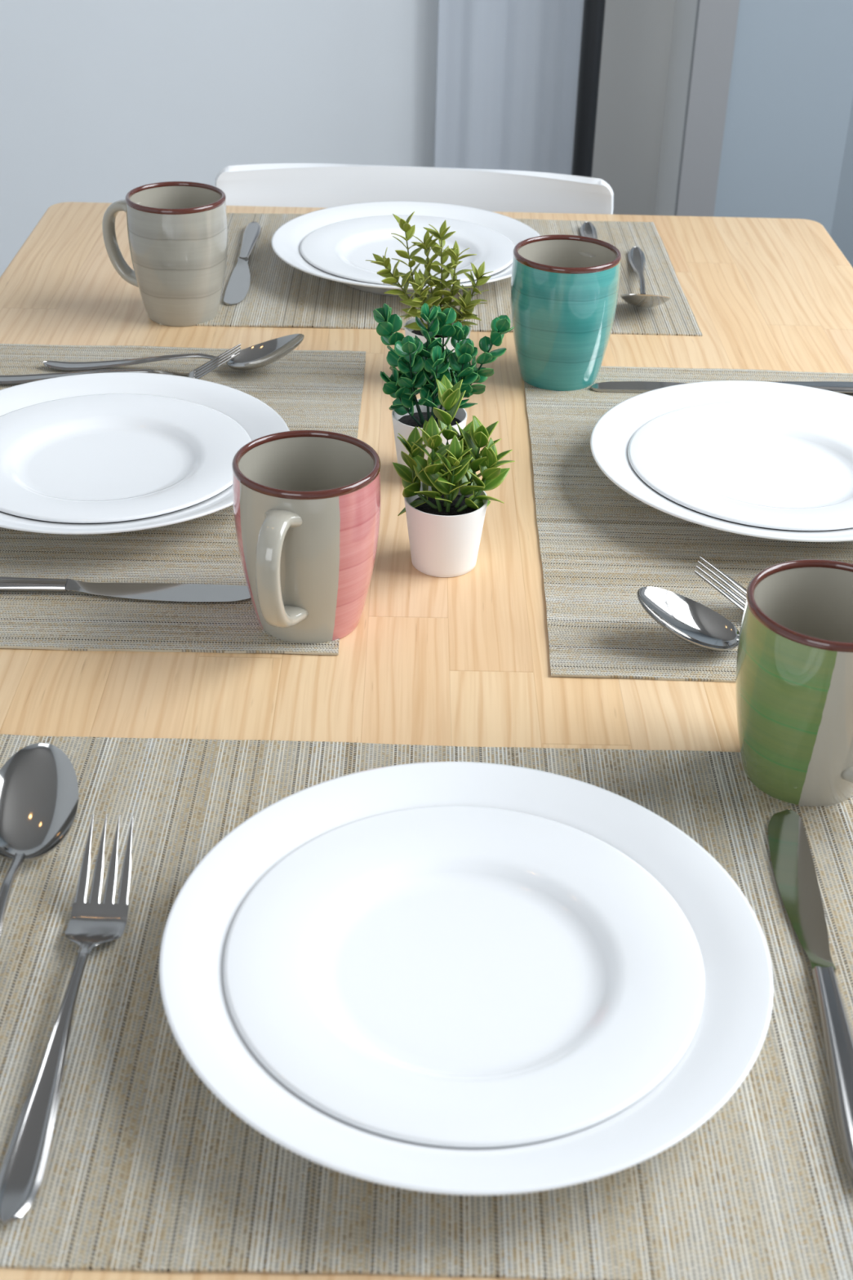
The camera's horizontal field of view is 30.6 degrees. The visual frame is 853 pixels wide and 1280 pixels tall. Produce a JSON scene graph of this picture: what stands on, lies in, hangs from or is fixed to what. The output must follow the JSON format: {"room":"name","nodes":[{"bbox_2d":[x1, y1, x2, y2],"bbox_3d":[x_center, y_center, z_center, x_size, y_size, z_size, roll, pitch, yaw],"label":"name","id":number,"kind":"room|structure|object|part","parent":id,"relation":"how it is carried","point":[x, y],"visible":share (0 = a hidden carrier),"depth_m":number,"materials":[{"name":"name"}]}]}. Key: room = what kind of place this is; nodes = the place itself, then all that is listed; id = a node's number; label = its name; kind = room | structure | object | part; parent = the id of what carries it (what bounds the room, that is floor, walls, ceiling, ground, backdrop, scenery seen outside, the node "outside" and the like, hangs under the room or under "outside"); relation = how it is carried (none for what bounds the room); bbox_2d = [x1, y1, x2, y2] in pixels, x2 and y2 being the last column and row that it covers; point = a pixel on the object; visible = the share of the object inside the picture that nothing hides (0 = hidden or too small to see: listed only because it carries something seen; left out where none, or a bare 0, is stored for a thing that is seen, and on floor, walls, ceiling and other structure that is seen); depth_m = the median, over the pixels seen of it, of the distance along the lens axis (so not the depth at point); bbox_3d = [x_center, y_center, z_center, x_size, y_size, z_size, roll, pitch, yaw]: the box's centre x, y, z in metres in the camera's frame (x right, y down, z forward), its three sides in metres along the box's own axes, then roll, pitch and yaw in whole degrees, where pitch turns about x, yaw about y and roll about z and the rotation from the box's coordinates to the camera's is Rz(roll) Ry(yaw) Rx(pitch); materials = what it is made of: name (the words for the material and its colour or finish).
{"room":"dining room","nodes":[
{"label":"dining room","id":0,"kind":"room"},
{"bbox_2d":[0,0,438,276],"bbox_3d":[-0.742,-1.391,2.137,2.060,2.500,0.100,1,32,-1],"label":"wall","id":1,"kind":"structure","parent":0,"point":[101,100],"depth_m":2.42,"materials":[{"name":"white paint"}]},
{"bbox_2d":[434,0,583,174],"bbox_3d":[0.138,-1.293,2.103,0.222,2.350,0.017,1,32,-1],"label":"curtain","id":2,"kind":"object","parent":1,"relation":"hanging from","point":[508,70],"visible":0.24,"depth_m":2.38,"materials":[{"name":"white fabric"}]},
{"bbox_2d":[591,0,697,215],"bbox_3d":[0.338,-1.295,2.030,0.160,2.500,0.385,1,32,-1],"label":"wall","id":3,"kind":"structure","parent":0,"point":[646,50],"depth_m":2.33,"materials":[{"name":"grey paint"}]},
{"bbox_2d":[713,0,852,267],"bbox_3d":[0.883,-1.272,2.018,0.930,2.500,0.430,1,32,-1],"label":"wall","id":4,"kind":"structure","parent":0,"point":[787,149],"depth_m":2.16,"materials":[{"name":"grey paint"}]},
{"bbox_2d":[674,0,739,216],"bbox_3d":[0.397,-1.187,1.859,0.052,2.500,0.020,1,32,-1],"label":"trim","id":5,"kind":"structure","parent":4,"relation":"attached to","point":[716,20],"depth_m":2.13,"materials":[{"name":"grey paint"}]},
{"bbox_3d":[-0.030,0.737,1.167,4.200,0.050,4.600,1,32,-1],"label":"floor","id":6,"kind":"structure","parent":0,"visible":0},
{"bbox_2d":[214,163,613,214],"bbox_3d":[-0.029,-0.061,1.666,0.430,0.779,0.411,2,32,1],"label":"dining chair","id":7,"kind":"object","parent":6,"relation":"on","point":[326,185],"visible":0.2,"depth_m":1.63,"materials":[{"name":"white plastic"}]},
{"bbox_2d":[0,201,852,1279],"bbox_3d":[0.002,0.219,1.243,0.781,0.750,1.278,1,32,-1],"label":"dining table","id":8,"kind":"object","parent":6,"relation":"on","point":[464,660],"visible":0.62,"depth_m":0.91,"materials":[{"name":"brown wood"}]},
{"bbox_2d":[0,343,365,655],"bbox_3d":[-0.203,-0.114,1.058,0.310,0.002,0.451,1,32,-1],"label":"placemat","id":9,"kind":"object","parent":8,"relation":"on","point":[322,390],"visible":0.39,"depth_m":0.95,"materials":[{"name":"fabric"}]},
{"bbox_2d":[0,343,240,384],"bbox_3d":[-0.240,-0.207,1.177,0.199,0.027,0.025,-1,32,-4],"label":"fork","id":10,"kind":"object","parent":9,"relation":"on","point":[216,362],"visible":0.67,"depth_m":1.18,"materials":[{"name":"silver metal"}]},
{"bbox_3d":[-0.273,-0.200,1.179,0.133,0.009,0.016,-1,32,-4],"label":"handle","id":11,"kind":"part","parent":10,"relation":"part of","materials":[{"name":"silver metal"}]},
{"bbox_2d":[0,576,250,602],"bbox_3d":[-0.213,-0.031,0.916,0.227,0.006,0.021,1,32,-1],"label":"knife","id":12,"kind":"object","parent":9,"relation":"on","point":[185,593],"visible":0.94,"depth_m":0.92,"materials":[{"name":"silver metal"}]},
{"bbox_3d":[-0.269,-0.033,0.917,0.115,0.006,0.017,1,32,-1],"label":"handle","id":13,"kind":"part","parent":12,"relation":"part of","materials":[{"name":"silver metal"}]},
{"bbox_2d":[0,372,289,534],"bbox_3d":[-0.213,-0.117,1.035,0.247,0.027,0.247,1,32,-1],"label":"dinner plate","id":14,"kind":"object","parent":9,"relation":"on","point":[258,419],"visible":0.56,"depth_m":1.10,"materials":[{"name":"white ceramic"}]},
{"bbox_2d":[0,393,251,523],"bbox_3d":[-0.213,-0.118,1.035,0.196,0.014,0.196,1,32,-1],"label":"plate","id":15,"kind":"object","parent":14,"relation":"on","point":[111,457],"visible":0.98,"depth_m":1.04,"materials":[{"name":"white ceramic"}]},
{"bbox_2d":[43,333,304,370],"bbox_3d":[-0.194,-0.221,1.200,0.201,0.028,0.045,1,32,-2],"label":"spoon","id":16,"kind":"object","parent":9,"relation":"on","point":[264,353],"visible":0.94,"depth_m":1.21,"materials":[{"name":"silver metal"}]},
{"bbox_3d":[-0.224,-0.215,1.203,0.143,0.013,0.016,0,32,-2],"label":"handle","id":17,"kind":"part","parent":16,"relation":"part of","materials":[{"name":"silver metal"}]},
{"bbox_2d":[226,333,304,370],"bbox_3d":[-0.124,-0.222,1.202,0.060,0.026,0.043,1,32,-2],"label":"bowl","id":18,"kind":"object","parent":16,"relation":"on","point":[264,353],"depth_m":1.21,"materials":[{"name":"silver metal"}]},
{"bbox_2d":[231,430,381,644],"bbox_3d":[-0.074,-0.052,0.869,0.101,0.101,0.081,-26,41,-36],"label":"mug","id":19,"kind":"object","parent":9,"relation":"on","point":[307,503],"visible":1,"depth_m":0.85,"materials":[{"name":"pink ceramic"}]},
{"bbox_3d":[-0.079,-0.033,0.831,0.023,0.071,0.036,9,33,12],"label":"handle","id":20,"kind":"part","parent":19,"relation":"part of","materials":[{"name":"beige ceramic"}]},
{"bbox_2d":[0,733,852,1279],"bbox_3d":[0.002,0.136,0.666,0.451,0.002,0.310,1,32,0],"label":"placemat","id":21,"kind":"object","parent":8,"relation":"on","point":[147,1169],"visible":0.59,"depth_m":0.59,"materials":[{"name":"fabric"}]},
{"bbox_2d":[0,742,78,935],"bbox_3d":[-0.183,0.114,0.663,0.045,0.028,0.202,1,32,-1],"label":"spoon","id":22,"kind":"object","parent":21,"relation":"on","point":[39,786],"visible":1,"depth_m":0.73,"materials":[{"name":"silver metal"}]},
{"bbox_3d":[-0.183,0.136,0.643,0.016,0.013,0.143,1,32,-1],"label":"handle","id":23,"kind":"part","parent":22,"relation":"part of","materials":[{"name":"silver metal"}]},
{"bbox_2d":[0,742,78,862],"bbox_3d":[-0.183,0.076,0.723,0.043,0.026,0.060,1,32,-1],"label":"bowl","id":24,"kind":"object","parent":22,"relation":"on","point":[39,786],"depth_m":0.73,"materials":[{"name":"silver metal"}]},
{"bbox_2d":[0,813,133,1225],"bbox_3d":[-0.143,0.142,0.622,0.025,0.027,0.199,2,32,1],"label":"fork","id":25,"kind":"object","parent":21,"relation":"on","point":[92,923],"visible":1,"depth_m":0.61,"materials":[{"name":"silver metal"}]},
{"bbox_3d":[-0.145,0.167,0.598,0.016,0.009,0.133,2,32,1],"label":"handle","id":26,"kind":"part","parent":25,"relation":"part of","materials":[{"name":"silver metal"}]},
{"bbox_2d":[159,761,773,1195],"bbox_3d":[0.016,0.134,0.642,0.247,0.027,0.247,1,32,-1],"label":"dinner plate","id":27,"kind":"object","parent":21,"relation":"on","point":[728,1039],"visible":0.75,"depth_m":0.62,"materials":[{"name":"white ceramic"}]},
{"bbox_2d":[222,805,705,1147],"bbox_3d":[0.015,0.134,0.641,0.196,0.014,0.196,1,32,-1],"label":"plate","id":28,"kind":"object","parent":27,"relation":"on","point":[456,976],"visible":1,"depth_m":0.64,"materials":[{"name":"white ceramic"}]},
{"bbox_2d":[735,559,852,806],"bbox_3d":[0.199,0.026,0.756,0.101,0.101,0.081,16,35,21],"label":"mug","id":29,"kind":"object","parent":21,"relation":"on","point":[794,675],"visible":1,"depth_m":0.74,"materials":[{"name":"green ceramic"}]},
{"bbox_3d":[0.217,0.043,0.721,0.023,0.071,0.036,-17,37,-27],"label":"handle","id":30,"kind":"part","parent":29,"relation":"part of","materials":[{"name":"beige ceramic"}]},
{"bbox_2d":[768,808,852,1180],"bbox_3d":[0.166,0.140,0.659,0.021,0.006,0.225,3,32,2],"label":"knife","id":31,"kind":"object","parent":21,"relation":"on","point":[791,856],"visible":1,"depth_m":0.68,"materials":[{"name":"silver metal"}]},
{"bbox_3d":[0.168,0.111,0.707,0.019,0.006,0.113,3,32,2],"label":"blade","id":32,"kind":"part","parent":31,"relation":"part of","materials":[{"name":"silver metal"}]},
{"bbox_3d":[0.165,0.170,0.611,0.017,0.006,0.113,3,32,2],"label":"handle","id":33,"kind":"part","parent":31,"relation":"part of","materials":[{"name":"silver metal"}]},
{"bbox_2d":[365,211,493,388],"bbox_3d":[0.001,-0.255,1.170,0.096,0.130,0.054,1,32,-1],"label":"potted plant","id":34,"kind":"object","parent":8,"relation":"on","point":[467,306],"visible":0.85,"depth_m":1.16,"materials":[{"name":"green plant"}]},
{"bbox_3d":[-0.013,-0.252,1.168,0.037,0.057,0.002,1,32,-1],"label":"stem","id":35,"kind":"part","parent":34,"relation":"part of","materials":[{"name":"yellow"}]},
{"bbox_3d":[-0.005,-0.265,1.165,0.024,0.082,0.002,3,32,3],"label":"stem","id":36,"kind":"part","parent":34,"relation":"part of","materials":[{"name":"yellow"}]},
{"bbox_3d":[0.001,-0.244,1.169,0.016,0.043,0.002,-17,37,-27],"label":"stem","id":37,"kind":"part","parent":34,"relation":"part of","materials":[{"name":"yellow"}]},
{"bbox_3d":[0.004,-0.260,1.170,0.012,0.068,0.002,14,34,20],"label":"stem","id":38,"kind":"part","parent":34,"relation":"part of","materials":[{"name":"yellow"}]},
{"bbox_3d":[0.008,-0.218,1.193,0.050,0.045,0.050,1,32,-1],"label":"pot","id":39,"kind":"part","parent":34,"relation":"part of","materials":[{"name":"white ceramic"}]},
{"bbox_3d":[0.011,-0.263,1.168,0.002,0.076,0.002,-11,34,-20],"label":"stem","id":40,"kind":"part","parent":34,"relation":"part of","materials":[{"name":"yellow"}]},
{"bbox_3d":[0.016,-0.256,1.169,0.011,0.062,0.002,9,33,12],"label":"stem","id":41,"kind":"part","parent":34,"relation":"part of","materials":[{"name":"yellow"}]},
{"bbox_3d":[0.025,-0.248,1.171,0.026,0.049,0.002,3,32,2],"label":"stem","id":42,"kind":"part","parent":34,"relation":"part of","materials":[{"name":"yellow"}]},
{"bbox_2d":[159,213,702,336],"bbox_3d":[0.004,-0.340,1.428,0.451,0.002,0.310,1,32,-1],"label":"placemat","id":43,"kind":"object","parent":8,"relation":"on","point":[279,294],"visible":0.37,"depth_m":1.36,"materials":[{"name":"fabric"}]},
{"bbox_2d":[102,181,227,326],"bbox_3d":[-0.217,-0.320,1.292,0.109,0.101,0.081,12,33,16],"label":"mug","id":44,"kind":"object","parent":43,"relation":"on","point":[177,231],"visible":1,"depth_m":1.27,"materials":[{"name":"beige ceramic"}]},
{"bbox_3d":[-0.252,-0.331,1.300,0.036,0.071,0.023,12,33,16],"label":"handle","id":45,"kind":"part","parent":44,"relation":"part of","materials":[{"name":"beige ceramic"}]},
{"bbox_2d":[223,221,262,305],"bbox_3d":[-0.165,-0.345,1.422,0.021,0.006,0.218,1,32,-1],"label":"knife","id":46,"kind":"object","parent":43,"relation":"on","point":[238,285],"visible":1,"depth_m":1.40,"materials":[{"name":"silver metal"}]},
{"bbox_3d":[-0.165,-0.317,1.377,0.019,0.006,0.113,1,32,-1],"label":"blade","id":47,"kind":"part","parent":46,"relation":"part of","materials":[{"name":"silver metal"}]},
{"bbox_3d":[-0.167,-0.375,1.469,0.017,0.006,0.106,1,32,-1],"label":"handle","id":48,"kind":"part","parent":46,"relation":"part of","materials":[{"name":"silver metal"}]},
{"bbox_2d":[271,200,540,297],"bbox_3d":[-0.016,-0.347,1.412,0.247,0.027,0.247,1,32,-1],"label":"dinner plate","id":49,"kind":"object","parent":43,"relation":"on","point":[286,242],"visible":0.43,"depth_m":1.46,"materials":[{"name":"white ceramic"}]},
{"bbox_2d":[299,214,515,285],"bbox_3d":[-0.016,-0.348,1.413,0.196,0.014,0.196,1,32,-1],"label":"plate","id":50,"kind":"object","parent":49,"relation":"on","point":[342,249],"visible":0.68,"depth_m":1.43,"materials":[{"name":"white ceramic"}]},
{"bbox_2d":[580,222,597,239],"bbox_3d":[0.156,-0.366,1.449,0.025,0.027,0.199,2,32,1],"label":"fork","id":51,"kind":"object","parent":43,"relation":"on","point":[588,229],"visible":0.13,"depth_m":1.52,"materials":[{"name":"silver metal"}]},
{"bbox_2d":[619,246,671,307],"bbox_3d":[0.192,-0.327,1.387,0.045,0.028,0.202,3,32,3],"label":"spoon","id":52,"kind":"object","parent":43,"relation":"on","point":[636,255],"visible":1,"depth_m":1.34,"materials":[{"name":"silver metal"}]},
{"bbox_3d":[0.193,-0.336,1.416,0.016,0.013,0.143,3,32,3],"label":"handle","id":53,"kind":"part","parent":52,"relation":"part of","materials":[{"name":"silver metal"}]},
{"bbox_2d":[619,293,671,307],"bbox_3d":[0.186,-0.291,1.327,0.043,0.026,0.060,3,32,3],"label":"bowl","id":54,"kind":"object","parent":52,"relation":"on","point":[641,300],"depth_m":1.31,"materials":[{"name":"silver metal"}]},
{"bbox_2d":[373,302,514,481],"bbox_3d":[0.010,-0.167,1.038,0.083,0.121,0.050,-15,36,-25],"label":"potted plant","id":55,"kind":"object","parent":8,"relation":"on","point":[420,364],"visible":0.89,"depth_m":1.02,"materials":[{"name":"green plant"}]},
{"bbox_3d":[-0.014,-0.175,1.029,0.028,0.072,0.002,3,32,3],"label":"stem","id":56,"kind":"part","parent":55,"relation":"part of","materials":[{"name":"green plant"}]},
{"bbox_3d":[-0.012,-0.156,1.037,0.020,0.033,0.002,-1,32,-5],"label":"stem","id":57,"kind":"part","parent":55,"relation":"part of","materials":[{"name":"green plant"}]},
{"bbox_3d":[-0.006,-0.164,1.027,0.016,0.056,0.003,-17,36,-27],"label":"stem","id":58,"kind":"part","parent":55,"relation":"part of","materials":[{"name":"green plant"}]},
{"bbox_3d":[0.001,-0.175,1.028,0.005,0.074,0.002,1,32,-1],"label":"stem","id":59,"kind":"part","parent":55,"relation":"part of","materials":[{"name":"green plant"}]},
{"bbox_3d":[0.002,-0.132,1.055,0.050,0.045,0.050,1,32,-1],"label":"pot","id":60,"kind":"part","parent":55,"relation":"part of","materials":[{"name":"white ceramic"}]},
{"bbox_3d":[0.005,-0.160,1.027,0.002,0.050,0.012,-10,34,-17],"label":"stem","id":61,"kind":"part","parent":55,"relation":"part of","materials":[{"name":"green plant"}]},
{"bbox_3d":[0.008,-0.176,1.034,0.003,0.069,0.011,28,40,35],"label":"stem","id":62,"kind":"part","parent":55,"relation":"part of","materials":[{"name":"green plant"}]},
{"bbox_3d":[0.013,-0.172,1.038,0.017,0.058,0.002,-11,34,-19],"label":"stem","id":63,"kind":"part","parent":55,"relation":"part of","materials":[{"name":"green plant"}]},
{"bbox_3d":[0.015,-0.164,1.032,0.019,0.053,0.002,4,32,3],"label":"stem","id":64,"kind":"part","parent":55,"relation":"part of","materials":[{"name":"green plant"}]},
{"bbox_3d":[0.027,-0.173,1.033,0.040,0.067,0.002,-1,32,-4],"label":"stem","id":65,"kind":"part","parent":55,"relation":"part of","materials":[{"name":"green plant"}]},
{"bbox_2d":[392,374,515,577],"bbox_3d":[0.014,-0.099,0.936,0.068,0.115,0.056,-13,35,-22],"label":"potted plant","id":66,"kind":"object","parent":8,"relation":"on","point":[445,511],"visible":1,"depth_m":0.93,"materials":[{"name":"green plant"}]},
{"bbox_3d":[-0.001,-0.094,0.936,0.017,0.035,0.003,8,32,10],"label":"stem","id":67,"kind":"part","parent":66,"relation":"part of","materials":[{"name":"green plant"}]},
{"bbox_3d":[0.006,-0.095,0.928,0.008,0.044,0.003,-6,33,-11],"label":"stem","id":68,"kind":"part","parent":66,"relation":"part of","materials":[{"name":"green plant"}]},
{"bbox_3d":[0.011,-0.067,0.951,0.050,0.045,0.050,1,32,-1],"label":"pot","id":69,"kind":"part","parent":66,"relation":"part of","materials":[{"name":"white ceramic"}]},
{"bbox_3d":[0.012,-0.108,0.932,0.003,0.062,0.011,2,32,1],"label":"stem","id":70,"kind":"part","parent":66,"relation":"part of","materials":[{"name":"green plant"}]},
{"bbox_3d":[0.015,-0.090,0.928,0.003,0.036,0.010,-13,35,-22],"label":"stem","id":71,"kind":"part","parent":66,"relation":"part of","materials":[{"name":"green plant"}]},
{"bbox_3d":[0.024,-0.097,0.936,0.015,0.041,0.003,-7,33,-13],"label":"stem","id":72,"kind":"part","parent":66,"relation":"part of","materials":[{"name":"green plant"}]},
{"bbox_3d":[0.028,-0.089,0.934,0.019,0.031,0.003,1,32,-2],"label":"stem","id":73,"kind":"part","parent":66,"relation":"part of","materials":[{"name":"green plant"}]},
{"bbox_2d":[524,365,852,682],"bbox_3d":[0.227,-0.095,1.045,0.310,0.002,0.451,2,32,0],"label":"placemat","id":74,"kind":"object","parent":8,"relation":"on","point":[600,544],"visible":0.42,"depth_m":0.98,"materials":[{"name":"fabric"}]},
{"bbox_2d":[511,234,621,391],"bbox_3d":[0.111,-0.254,1.201,0.081,0.101,0.109,18,36,24],"label":"mug","id":75,"kind":"object","parent":74,"relation":"on","point":[565,288],"visible":1,"depth_m":1.17,"materials":[{"name":"teal ceramic"}]},
{"bbox_3d":[0.129,-0.274,1.226,0.023,0.071,0.036,18,36,24],"label":"handle","id":76,"kind":"part","parent":75,"relation":"part of","materials":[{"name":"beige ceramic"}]},
{"bbox_2d":[637,586,739,651],"bbox_3d":[0.215,0.000,0.864,0.201,0.028,0.045,9,33,12],"label":"spoon","id":77,"kind":"object","parent":74,"relation":"on","point":[694,623],"visible":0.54,"depth_m":0.89,"materials":[{"name":"silver metal"}]},
{"bbox_2d":[694,555,746,611],"bbox_3d":[0.252,-0.015,0.891,0.199,0.027,0.025,11,33,14],"label":"fork","id":78,"kind":"object","parent":74,"relation":"on","point":[732,581],"visible":0.37,"depth_m":0.91,"materials":[{"name":"silver metal"}]},
{"bbox_2d":[590,380,852,542],"bbox_3d":[0.233,-0.114,1.049,0.247,0.027,0.247,1,32,-1],"label":"dinner plate","id":79,"kind":"object","parent":74,"relation":"on","point":[611,437],"visible":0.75,"depth_m":1.09,"materials":[{"name":"white ceramic"}]},
{"bbox_2d":[627,401,852,530],"bbox_3d":[0.233,-0.115,1.049,0.196,0.014,0.196,1,32,-1],"label":"plate","id":80,"kind":"object","parent":79,"relation":"on","point":[761,464],"visible":1,"depth_m":1.06,"materials":[{"name":"white ceramic"}]},
{"bbox_2d":[590,381,852,393],"bbox_3d":[0.237,-0.196,1.200,0.223,0.006,0.021,0,32,-2],"label":"knife","id":81,"kind":"object","parent":74,"relation":"on","point":[842,387],"visible":0.39,"depth_m":1.20,"materials":[{"name":"silver metal"}]},
{"bbox_3d":[0.182,-0.196,1.199,0.113,0.006,0.019,0,32,-2],"label":"blade","id":82,"kind":"part","parent":81,"relation":"part of","materials":[{"name":"silver metal"}]},
{"bbox_3d":[0.293,-0.194,1.200,0.111,0.006,0.017,0,32,-2],"label":"handle","id":83,"kind":"part","parent":81,"relation":"part of","materials":[{"name":"silver metal"}]},
{"bbox_2d":[571,0,605,177],"bbox_3d":[0.224,-0.891,2.037,0.270,1.803,0.270,1,32,-1],"label":"window frame","id":84,"kind":"structure","parent":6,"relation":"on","point":[593,11],"depth_m":2.11,"materials":[{"name":"black metal"}]}
]}

